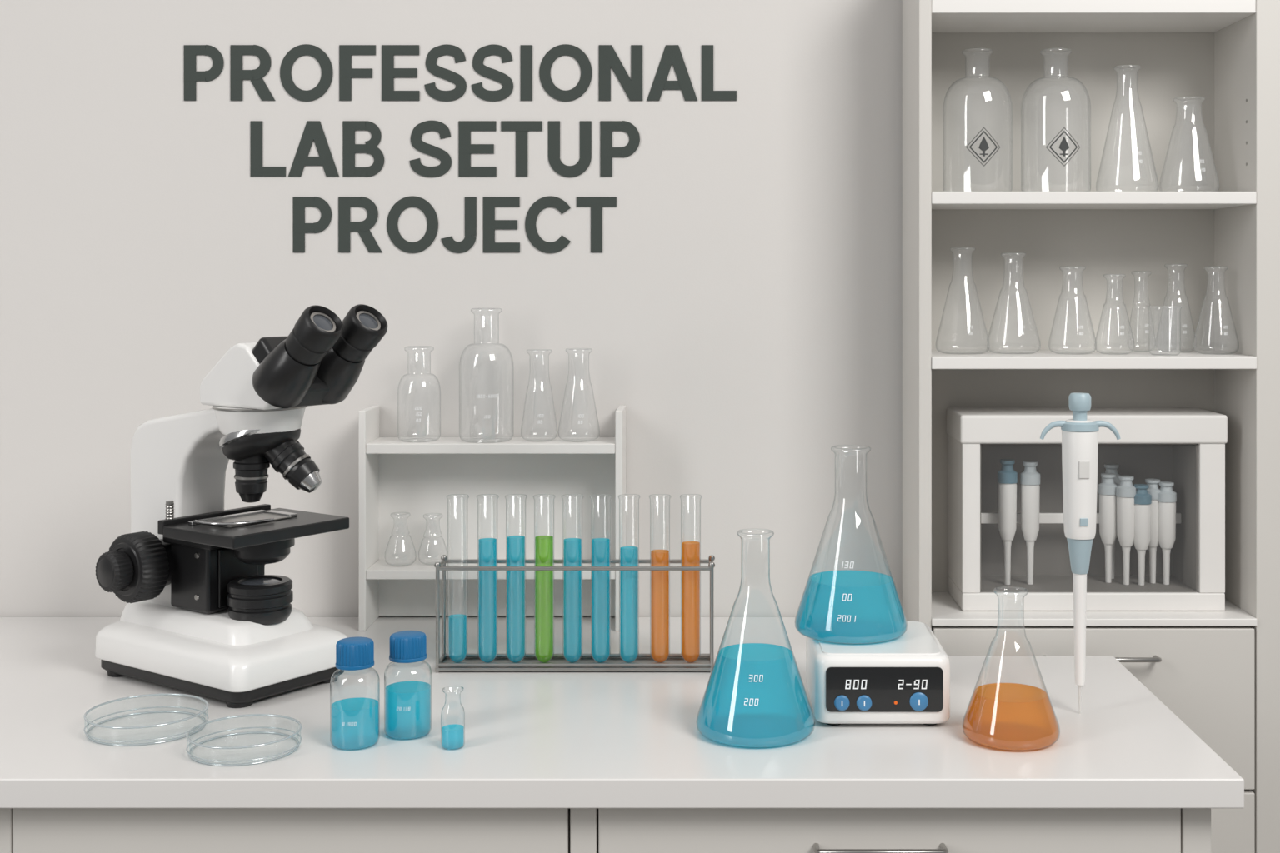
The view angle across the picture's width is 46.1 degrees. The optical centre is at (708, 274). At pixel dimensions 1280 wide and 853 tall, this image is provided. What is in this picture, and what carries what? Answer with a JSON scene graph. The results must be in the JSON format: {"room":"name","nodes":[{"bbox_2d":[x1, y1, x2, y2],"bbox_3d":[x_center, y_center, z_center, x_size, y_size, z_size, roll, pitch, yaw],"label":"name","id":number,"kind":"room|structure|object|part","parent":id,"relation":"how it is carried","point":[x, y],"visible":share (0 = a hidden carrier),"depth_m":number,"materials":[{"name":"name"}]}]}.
{"room":"laboratory","nodes":[
{"label":"laboratory","id":0,"kind":"room"},
{"bbox_2d":[0,0,902,621],"bbox_3d":[0.000,-0.204,1.560,4.400,2.600,0.080,0,0,0],"label":"wall","id":1,"kind":"structure","parent":0,"point":[741,302],"depth_m":1.52,"materials":[{"name":"paint"}]},
{"bbox_2d":[184,44,736,253],"bbox_3d":[-0.251,-0.128,1.519,0.560,0.212,0.001,0,0,0],"label":"lettering","id":2,"kind":"object","parent":1,"relation":"attached to","point":[608,58],"depth_m":1.52},
{"bbox_3d":[0.000,1.121,0.180,4.400,0.050,2.760,0,0,0],"label":"floor","id":3,"kind":"structure","parent":0,"visible":0},
{"bbox_2d":[0,617,1244,852],"bbox_3d":[-0.391,0.721,1.272,1.518,0.750,0.491,0,0,0],"label":"lab bench","id":4,"kind":"object","parent":3,"relation":"on","point":[547,762],"visible":0.94,"depth_m":1.07,"materials":[{"name":"laminate"}]},
{"bbox_2d":[83,693,209,746],"bbox_3d":[-0.428,0.339,1.143,0.089,0.015,0.089,0,0,0],"label":"petri dish","id":5,"kind":"object","parent":4,"relation":"on","point":[159,693],"visible":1,"depth_m":1.14,"materials":[{"name":"clear glass"}]},
{"bbox_2d":[95,304,387,708],"bbox_3d":[-0.389,0.185,1.269,0.270,0.322,0.164,0,0,35],"label":"microscope","id":6,"kind":"object","parent":4,"relation":"on","point":[202,615],"visible":0.98,"depth_m":1.24,"materials":[{"name":"white metal"}]},
{"bbox_3d":[-0.497,0.248,1.256,0.034,0.034,0.018,0,0,35],"label":"fine knob","id":7,"kind":"part","parent":6,"relation":"part of","materials":[{"name":"plastic"}]},
{"bbox_3d":[-0.485,0.248,1.273,0.058,0.058,0.025,0,0,35],"label":"coarse knob","id":8,"kind":"part","parent":6,"relation":"part of","materials":[{"name":"plastic"}]},
{"bbox_3d":[-0.450,0.199,1.253,0.006,0.019,0.006,0,0,35],"label":"spring post","id":9,"kind":"part","parent":6,"relation":"part of","materials":[{"name":"silver metal"}]},
{"bbox_3d":[-0.427,0.203,1.296,0.174,0.186,0.050,0,0,35],"label":"arm","id":10,"kind":"part","parent":6,"relation":"part of","materials":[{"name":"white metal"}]},
{"bbox_3d":[-0.422,0.209,1.286,0.008,0.012,0.110,0,0,35],"label":"stage rail","id":11,"kind":"part","parent":6,"relation":"part of","materials":[{"name":"metal"}]},
{"bbox_3d":[-0.418,0.336,1.289,0.192,0.012,0.114,0,0,35],"label":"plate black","id":12,"kind":"part","parent":6,"relation":"part of","materials":[{"name":"black plastic"}]},
{"bbox_3d":[-0.388,0.207,1.264,0.036,0.001,0.063,0,0,35],"label":"slide glass","id":13,"kind":"part","parent":6,"relation":"part of","materials":[{"name":"glass"}]},
{"bbox_2d":[186,716,300,766],"bbox_3d":[-0.338,0.339,1.093,0.081,0.014,0.081,0,0,0],"label":"petri dish","id":14,"kind":"object","parent":4,"relation":"on","point":[243,717],"visible":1,"depth_m":1.09,"materials":[{"name":"clear glass"}]},
{"bbox_3d":[-0.291,0.678,1.054,0.387,0.616,0.018,0,0,0],"label":"door","id":15,"kind":"part","parent":4,"relation":"part of","materials":[{"name":"paint"}]},
{"bbox_2d":[330,636,379,749],"bbox_3d":[-0.261,0.308,1.106,0.036,0.076,0.036,0,0,0],"label":"bottle","id":16,"kind":"object","parent":4,"relation":"on","point":[355,653],"visible":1,"depth_m":1.10,"materials":[{"name":"clear glass"}]},
{"bbox_2d":[384,630,429,739],"bbox_3d":[-0.226,0.308,1.130,0.035,0.076,0.036,0,0,0],"label":"bottle","id":17,"kind":"object","parent":4,"relation":"on","point":[406,647],"visible":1,"depth_m":1.12,"materials":[{"name":"clear glass"}]},
{"bbox_2d":[358,405,625,631],"bbox_3d":[-0.211,0.239,1.486,0.256,0.214,0.062,0,0,0],"label":"shelf","id":18,"kind":"object","parent":4,"relation":"on","point":[414,479],"visible":0.97,"depth_m":1.51,"materials":[{"name":"paint"}]},
{"bbox_2d":[400,345,433,442],"bbox_3d":[-0.286,0.117,1.484,0.042,0.093,0.043,0,0,0],"label":"glass bottle","id":19,"kind":"object","parent":18,"relation":"on","point":[413,346],"visible":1,"depth_m":1.48,"materials":[{"name":"clear glass"}]},
{"bbox_2d":[459,308,514,443],"bbox_3d":[-0.220,0.098,1.484,0.054,0.131,0.054,0,0,0],"label":"glass bottle","id":20,"kind":"object","parent":18,"relation":"on","point":[472,308],"visible":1,"depth_m":1.49,"materials":[{"name":"clear glass"}]},
{"bbox_3d":[-0.211,0.169,1.486,0.242,0.010,0.061,0,0,0],"label":"shelf","id":21,"kind":"part","parent":18,"relation":"part of","materials":[{"name":"paint"}]},
{"bbox_3d":[-0.211,0.291,1.486,0.242,0.009,0.061,0,0,0],"label":"shelf","id":22,"kind":"part","parent":18,"relation":"part of","materials":[{"name":"paint"}]},
{"bbox_3d":[-0.211,0.259,1.515,0.242,0.170,0.004,0,0,0],"label":"panel","id":23,"kind":"part","parent":18,"relation":"part of","materials":[{"name":"paint"}]},
{"bbox_2d":[520,373,557,441],"bbox_3d":[-0.167,0.119,1.484,0.036,0.090,0.036,0,0,0],"label":"flask","id":24,"kind":"object","parent":18,"relation":"on","point":[529,373],"visible":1,"depth_m":1.48,"materials":[{"name":"clear glass"}]},
{"bbox_2d":[559,348,599,441],"bbox_3d":[-0.128,0.118,1.484,0.041,0.091,0.041,0,0,0],"label":"flask","id":25,"kind":"object","parent":18,"relation":"on","point":[567,348],"visible":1,"depth_m":1.48,"materials":[{"name":"clear glass"}]},
{"bbox_2d":[434,555,714,673],"bbox_3d":[-0.116,0.298,1.321,0.244,0.096,0.038,0,0,0],"label":"test tube rack","id":26,"kind":"object","parent":4,"relation":"on","point":[470,662],"visible":1,"depth_m":1.30,"materials":[{"name":"grey metal"}]},
{"bbox_3d":[-0.235,0.300,1.305,0.003,0.092,0.003,0,0,0],"label":"post","id":27,"kind":"part","parent":26,"relation":"part of","materials":[{"name":"metal"}]},
{"bbox_3d":[-0.235,0.340,1.321,0.003,0.003,0.032,0,0,0],"label":"rail","id":28,"kind":"part","parent":26,"relation":"part of","materials":[{"name":"metal"}]},
{"bbox_3d":[-0.235,0.300,1.337,0.003,0.092,0.003,0,0,0],"label":"post","id":29,"kind":"part","parent":26,"relation":"part of","materials":[{"name":"metal"}]},
{"bbox_2d":[533,494,554,663],"bbox_3d":[-0.145,0.268,1.321,0.020,0.147,0.020,0,0,0],"label":"test tube","id":30,"kind":"object","parent":26,"relation":"in","point":[543,544],"depth_m":1.31,"materials":[{"name":"green liquid"}]},
{"bbox_3d":[-0.116,0.256,1.305,0.238,0.004,0.004,0,0,0],"label":"rail","id":31,"kind":"part","parent":26,"relation":"part of","materials":[{"name":"metal"}]},
{"bbox_3d":[-0.116,0.340,1.305,0.238,0.004,0.004,0,0,0],"label":"rail","id":32,"kind":"part","parent":26,"relation":"part of","materials":[{"name":"metal"}]},
{"bbox_3d":[-0.116,0.343,1.321,0.242,0.003,0.036,0,0,0],"label":"plate","id":33,"kind":"part","parent":26,"relation":"part of","materials":[{"name":"metal"}]},
{"bbox_3d":[-0.116,0.256,1.337,0.238,0.004,0.004,0,0,0],"label":"rail","id":34,"kind":"part","parent":26,"relation":"part of","materials":[{"name":"metal"}]},
{"bbox_3d":[-0.116,0.340,1.337,0.238,0.004,0.004,0,0,0],"label":"rail","id":35,"kind":"part","parent":26,"relation":"part of","materials":[{"name":"metal"}]},
{"bbox_3d":[0.003,0.300,1.305,0.003,0.092,0.003,0,0,0],"label":"post","id":36,"kind":"part","parent":26,"relation":"part of","materials":[{"name":"metal"}]},
{"bbox_2d":[695,529,814,748],"bbox_3d":[0.036,0.270,1.135,0.090,0.152,0.090,0,0,0],"label":"flask","id":37,"kind":"object","parent":4,"relation":"on","point":[743,529],"visible":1,"depth_m":1.10,"materials":[{"name":"clear glass"}]},
{"bbox_2d":[744,698,758,705],"bbox_3d":[0.032,0.312,1.097,0.011,0.005,0.002,0,0,6],"label":"print","id":38,"kind":"object","parent":37,"relation":"on","point":[745,698],"depth_m":1.10},
{"bbox_2d":[749,675,763,681],"bbox_3d":[0.035,0.296,1.102,0.011,0.005,0.002,0,0,1],"label":"print","id":39,"kind":"object","parent":37,"relation":"on","point":[749,675],"depth_m":1.10},
{"bbox_2d":[805,621,949,725],"bbox_3d":[0.134,0.318,1.200,0.104,0.056,0.124,0,0,0],"label":"magnetic stirrer","id":40,"kind":"object","parent":4,"relation":"on","point":[905,679],"visible":1,"depth_m":1.14,"materials":[{"name":"white plastic"}]},
{"bbox_2d":[795,445,907,644],"bbox_3d":[0.115,0.215,1.214,0.091,0.150,0.091,0,0,0],"label":"flask","id":41,"kind":"object","parent":40,"relation":"on","point":[851,643],"visible":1,"depth_m":1.18,"materials":[{"name":"clear glass"}]},
{"bbox_2d":[837,615,855,622],"bbox_3d":[0.108,0.269,1.173,0.015,0.005,0.002,0,0,10],"label":"print","id":42,"kind":"object","parent":41,"relation":"on","point":[838,615],"depth_m":1.17},
{"bbox_2d":[842,594,852,601],"bbox_3d":[0.109,0.253,1.178,0.008,0.005,0.002,0,0,9],"label":"print","id":43,"kind":"object","parent":41,"relation":"on","point":[843,594],"depth_m":1.18},
{"bbox_2d":[841,561,854,568],"bbox_3d":[0.110,0.229,1.185,0.009,0.005,0.002,0,0,9],"label":"print","id":44,"kind":"object","parent":41,"relation":"on","point":[842,562],"depth_m":1.19},
{"bbox_3d":[0.134,0.291,1.202,0.092,0.002,0.108,0,0,0],"label":"plate","id":45,"kind":"part","parent":40,"relation":"part of","materials":[{"name":"white plastic"}]},
{"bbox_3d":[0.134,0.316,1.142,0.089,0.034,0.002,0,0,0],"label":"display panel","id":46,"kind":"part","parent":40,"relation":"part of","materials":[{"name":"black plastic"}]},
{"bbox_3d":[0.119,0.397,1.036,0.092,0.006,0.020,0,0,0],"label":"handle","id":47,"kind":"part","parent":4,"relation":"part of","materials":[{"name":"metal"}]},
{"bbox_3d":[0.127,0.453,1.054,0.406,0.166,0.018,0,0,0],"label":"drawer","id":48,"kind":"part","parent":4,"relation":"part of","materials":[{"name":"paint"}]},
{"bbox_2d":[961,586,1059,750],"bbox_3d":[0.226,0.290,1.119,0.072,0.112,0.072,0,0,0],"label":"flask","id":49,"kind":"object","parent":4,"relation":"on","point":[999,587],"visible":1,"depth_m":1.12,"materials":[{"name":"clear glass"}]},
{"bbox_2d":[1040,392,1120,685],"bbox_3d":[0.293,0.220,1.183,0.059,0.253,0.029,0,0,23],"label":"micropipette","id":50,"kind":"object","parent":4,"relation":"on","point":[1079,434],"visible":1,"depth_m":1.18,"materials":[{"name":"plastic"}]},
{"bbox_2d":[902,0,1279,852],"bbox_3d":[0.370,0.386,1.437,0.350,1.420,0.143,0,0,0],"label":"cabinet","id":51,"kind":"object","parent":3,"relation":"on","point":[1216,247],"visible":0.72,"depth_m":1.49,"materials":[{"name":"paint"}]},
{"bbox_2d":[938,247,989,354],"bbox_3d":[0.244,0.025,1.440,0.051,0.102,0.051,0,0,0],"label":"flask","id":52,"kind":"object","parent":51,"relation":"on","point":[953,247],"visible":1,"depth_m":1.43,"materials":[{"name":"clear glass"}]},
{"bbox_2d":[943,50,1012,189],"bbox_3d":[0.258,-0.147,1.440,0.066,0.139,0.066,0,0,0],"label":"bottle","id":53,"kind":"object","parent":51,"relation":"on","point":[983,146],"visible":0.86,"depth_m":1.41,"materials":[{"name":"clear glass"}]},
{"bbox_2d":[986,252,1040,354],"bbox_3d":[0.293,0.027,1.443,0.051,0.096,0.051,0,0,0],"label":"flask","id":54,"kind":"object","parent":51,"relation":"on","point":[1006,252],"visible":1,"depth_m":1.43,"materials":[{"name":"clear glass"}]},
{"bbox_2d":[1020,48,1090,190],"bbox_3d":[0.334,-0.147,1.440,0.066,0.139,0.066,0,0,0],"label":"bottle","id":55,"kind":"object","parent":51,"relation":"on","point":[1063,146],"visible":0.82,"depth_m":1.41,"materials":[{"name":"clear glass"}]},
{"bbox_2d":[1049,285,1096,354],"bbox_3d":[0.348,0.034,1.435,0.045,0.084,0.045,0,0,0],"label":"flask","id":56,"kind":"object","parent":51,"relation":"on","point":[1062,285],"visible":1,"depth_m":1.43,"materials":[{"name":"clear glass"}]},
{"bbox_3d":[0.356,0.386,1.504,0.300,1.420,0.008,0,0,0],"label":"panel","id":57,"kind":"part","parent":51,"relation":"part of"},
{"bbox_3d":[0.356,0.401,1.437,0.296,0.148,0.107,0,0,0],"label":"drawer","id":58,"kind":"part","parent":51,"relation":"part of","materials":[{"name":"paint"}]},
{"bbox_3d":[0.356,0.081,1.442,0.300,0.012,0.117,0,0,0],"label":"shelf","id":59,"kind":"part","parent":51,"relation":"part of","materials":[{"name":"paint"}]},
{"bbox_3d":[0.356,-0.071,1.442,0.300,0.012,0.116,0,0,0],"label":"shelf","id":60,"kind":"part","parent":51,"relation":"part of","materials":[{"name":"paint"}]},
{"bbox_2d":[931,592,1257,626],"bbox_3d":[0.356,0.321,1.441,0.300,0.007,0.118,0,0,0],"label":"shelf","id":61,"kind":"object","parent":51,"relation":"on","point":[946,612],"depth_m":1.39,"materials":[{"name":"paint"}]},
{"bbox_2d":[946,407,1227,610],"bbox_3d":[0.363,0.224,1.453,0.252,0.185,0.086,0,0,0],"label":"storage box","id":62,"kind":"object","parent":61,"relation":"on","point":[1158,544],"visible":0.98,"depth_m":1.44,"materials":[{"name":"white plastic"}]},
{"bbox_3d":[0.363,0.145,1.453,0.252,0.027,0.086,0,0,0],"label":"lid","id":63,"kind":"part","parent":62,"relation":"part of","materials":[{"name":"white plastic"}]},
{"bbox_3d":[0.361,0.352,1.375,0.106,0.006,0.020,0,0,0],"label":"handle","id":64,"kind":"part","parent":51,"relation":"part of","materials":[{"name":"metal"}]},
{"bbox_2d":[1095,65,1159,190],"bbox_3d":[0.402,-0.139,1.440,0.058,0.123,0.058,0,0,0],"label":"flask","id":65,"kind":"object","parent":51,"relation":"on","point":[1122,65],"visible":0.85,"depth_m":1.43,"materials":[{"name":"clear glass"}]},
{"bbox_2d":[1155,299,1194,352],"bbox_3d":[0.457,0.032,1.467,0.039,0.086,0.039,0,0,0],"label":"flask","id":66,"kind":"object","parent":51,"relation":"on","point":[1187,299],"visible":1,"depth_m":1.47,"materials":[{"name":"clear glass"}]},
{"bbox_3d":[0.356,0.577,1.437,0.296,0.198,0.107,0,0,0],"label":"drawer","id":67,"kind":"part","parent":51,"relation":"part of","materials":[{"name":"paint"}]}
]}

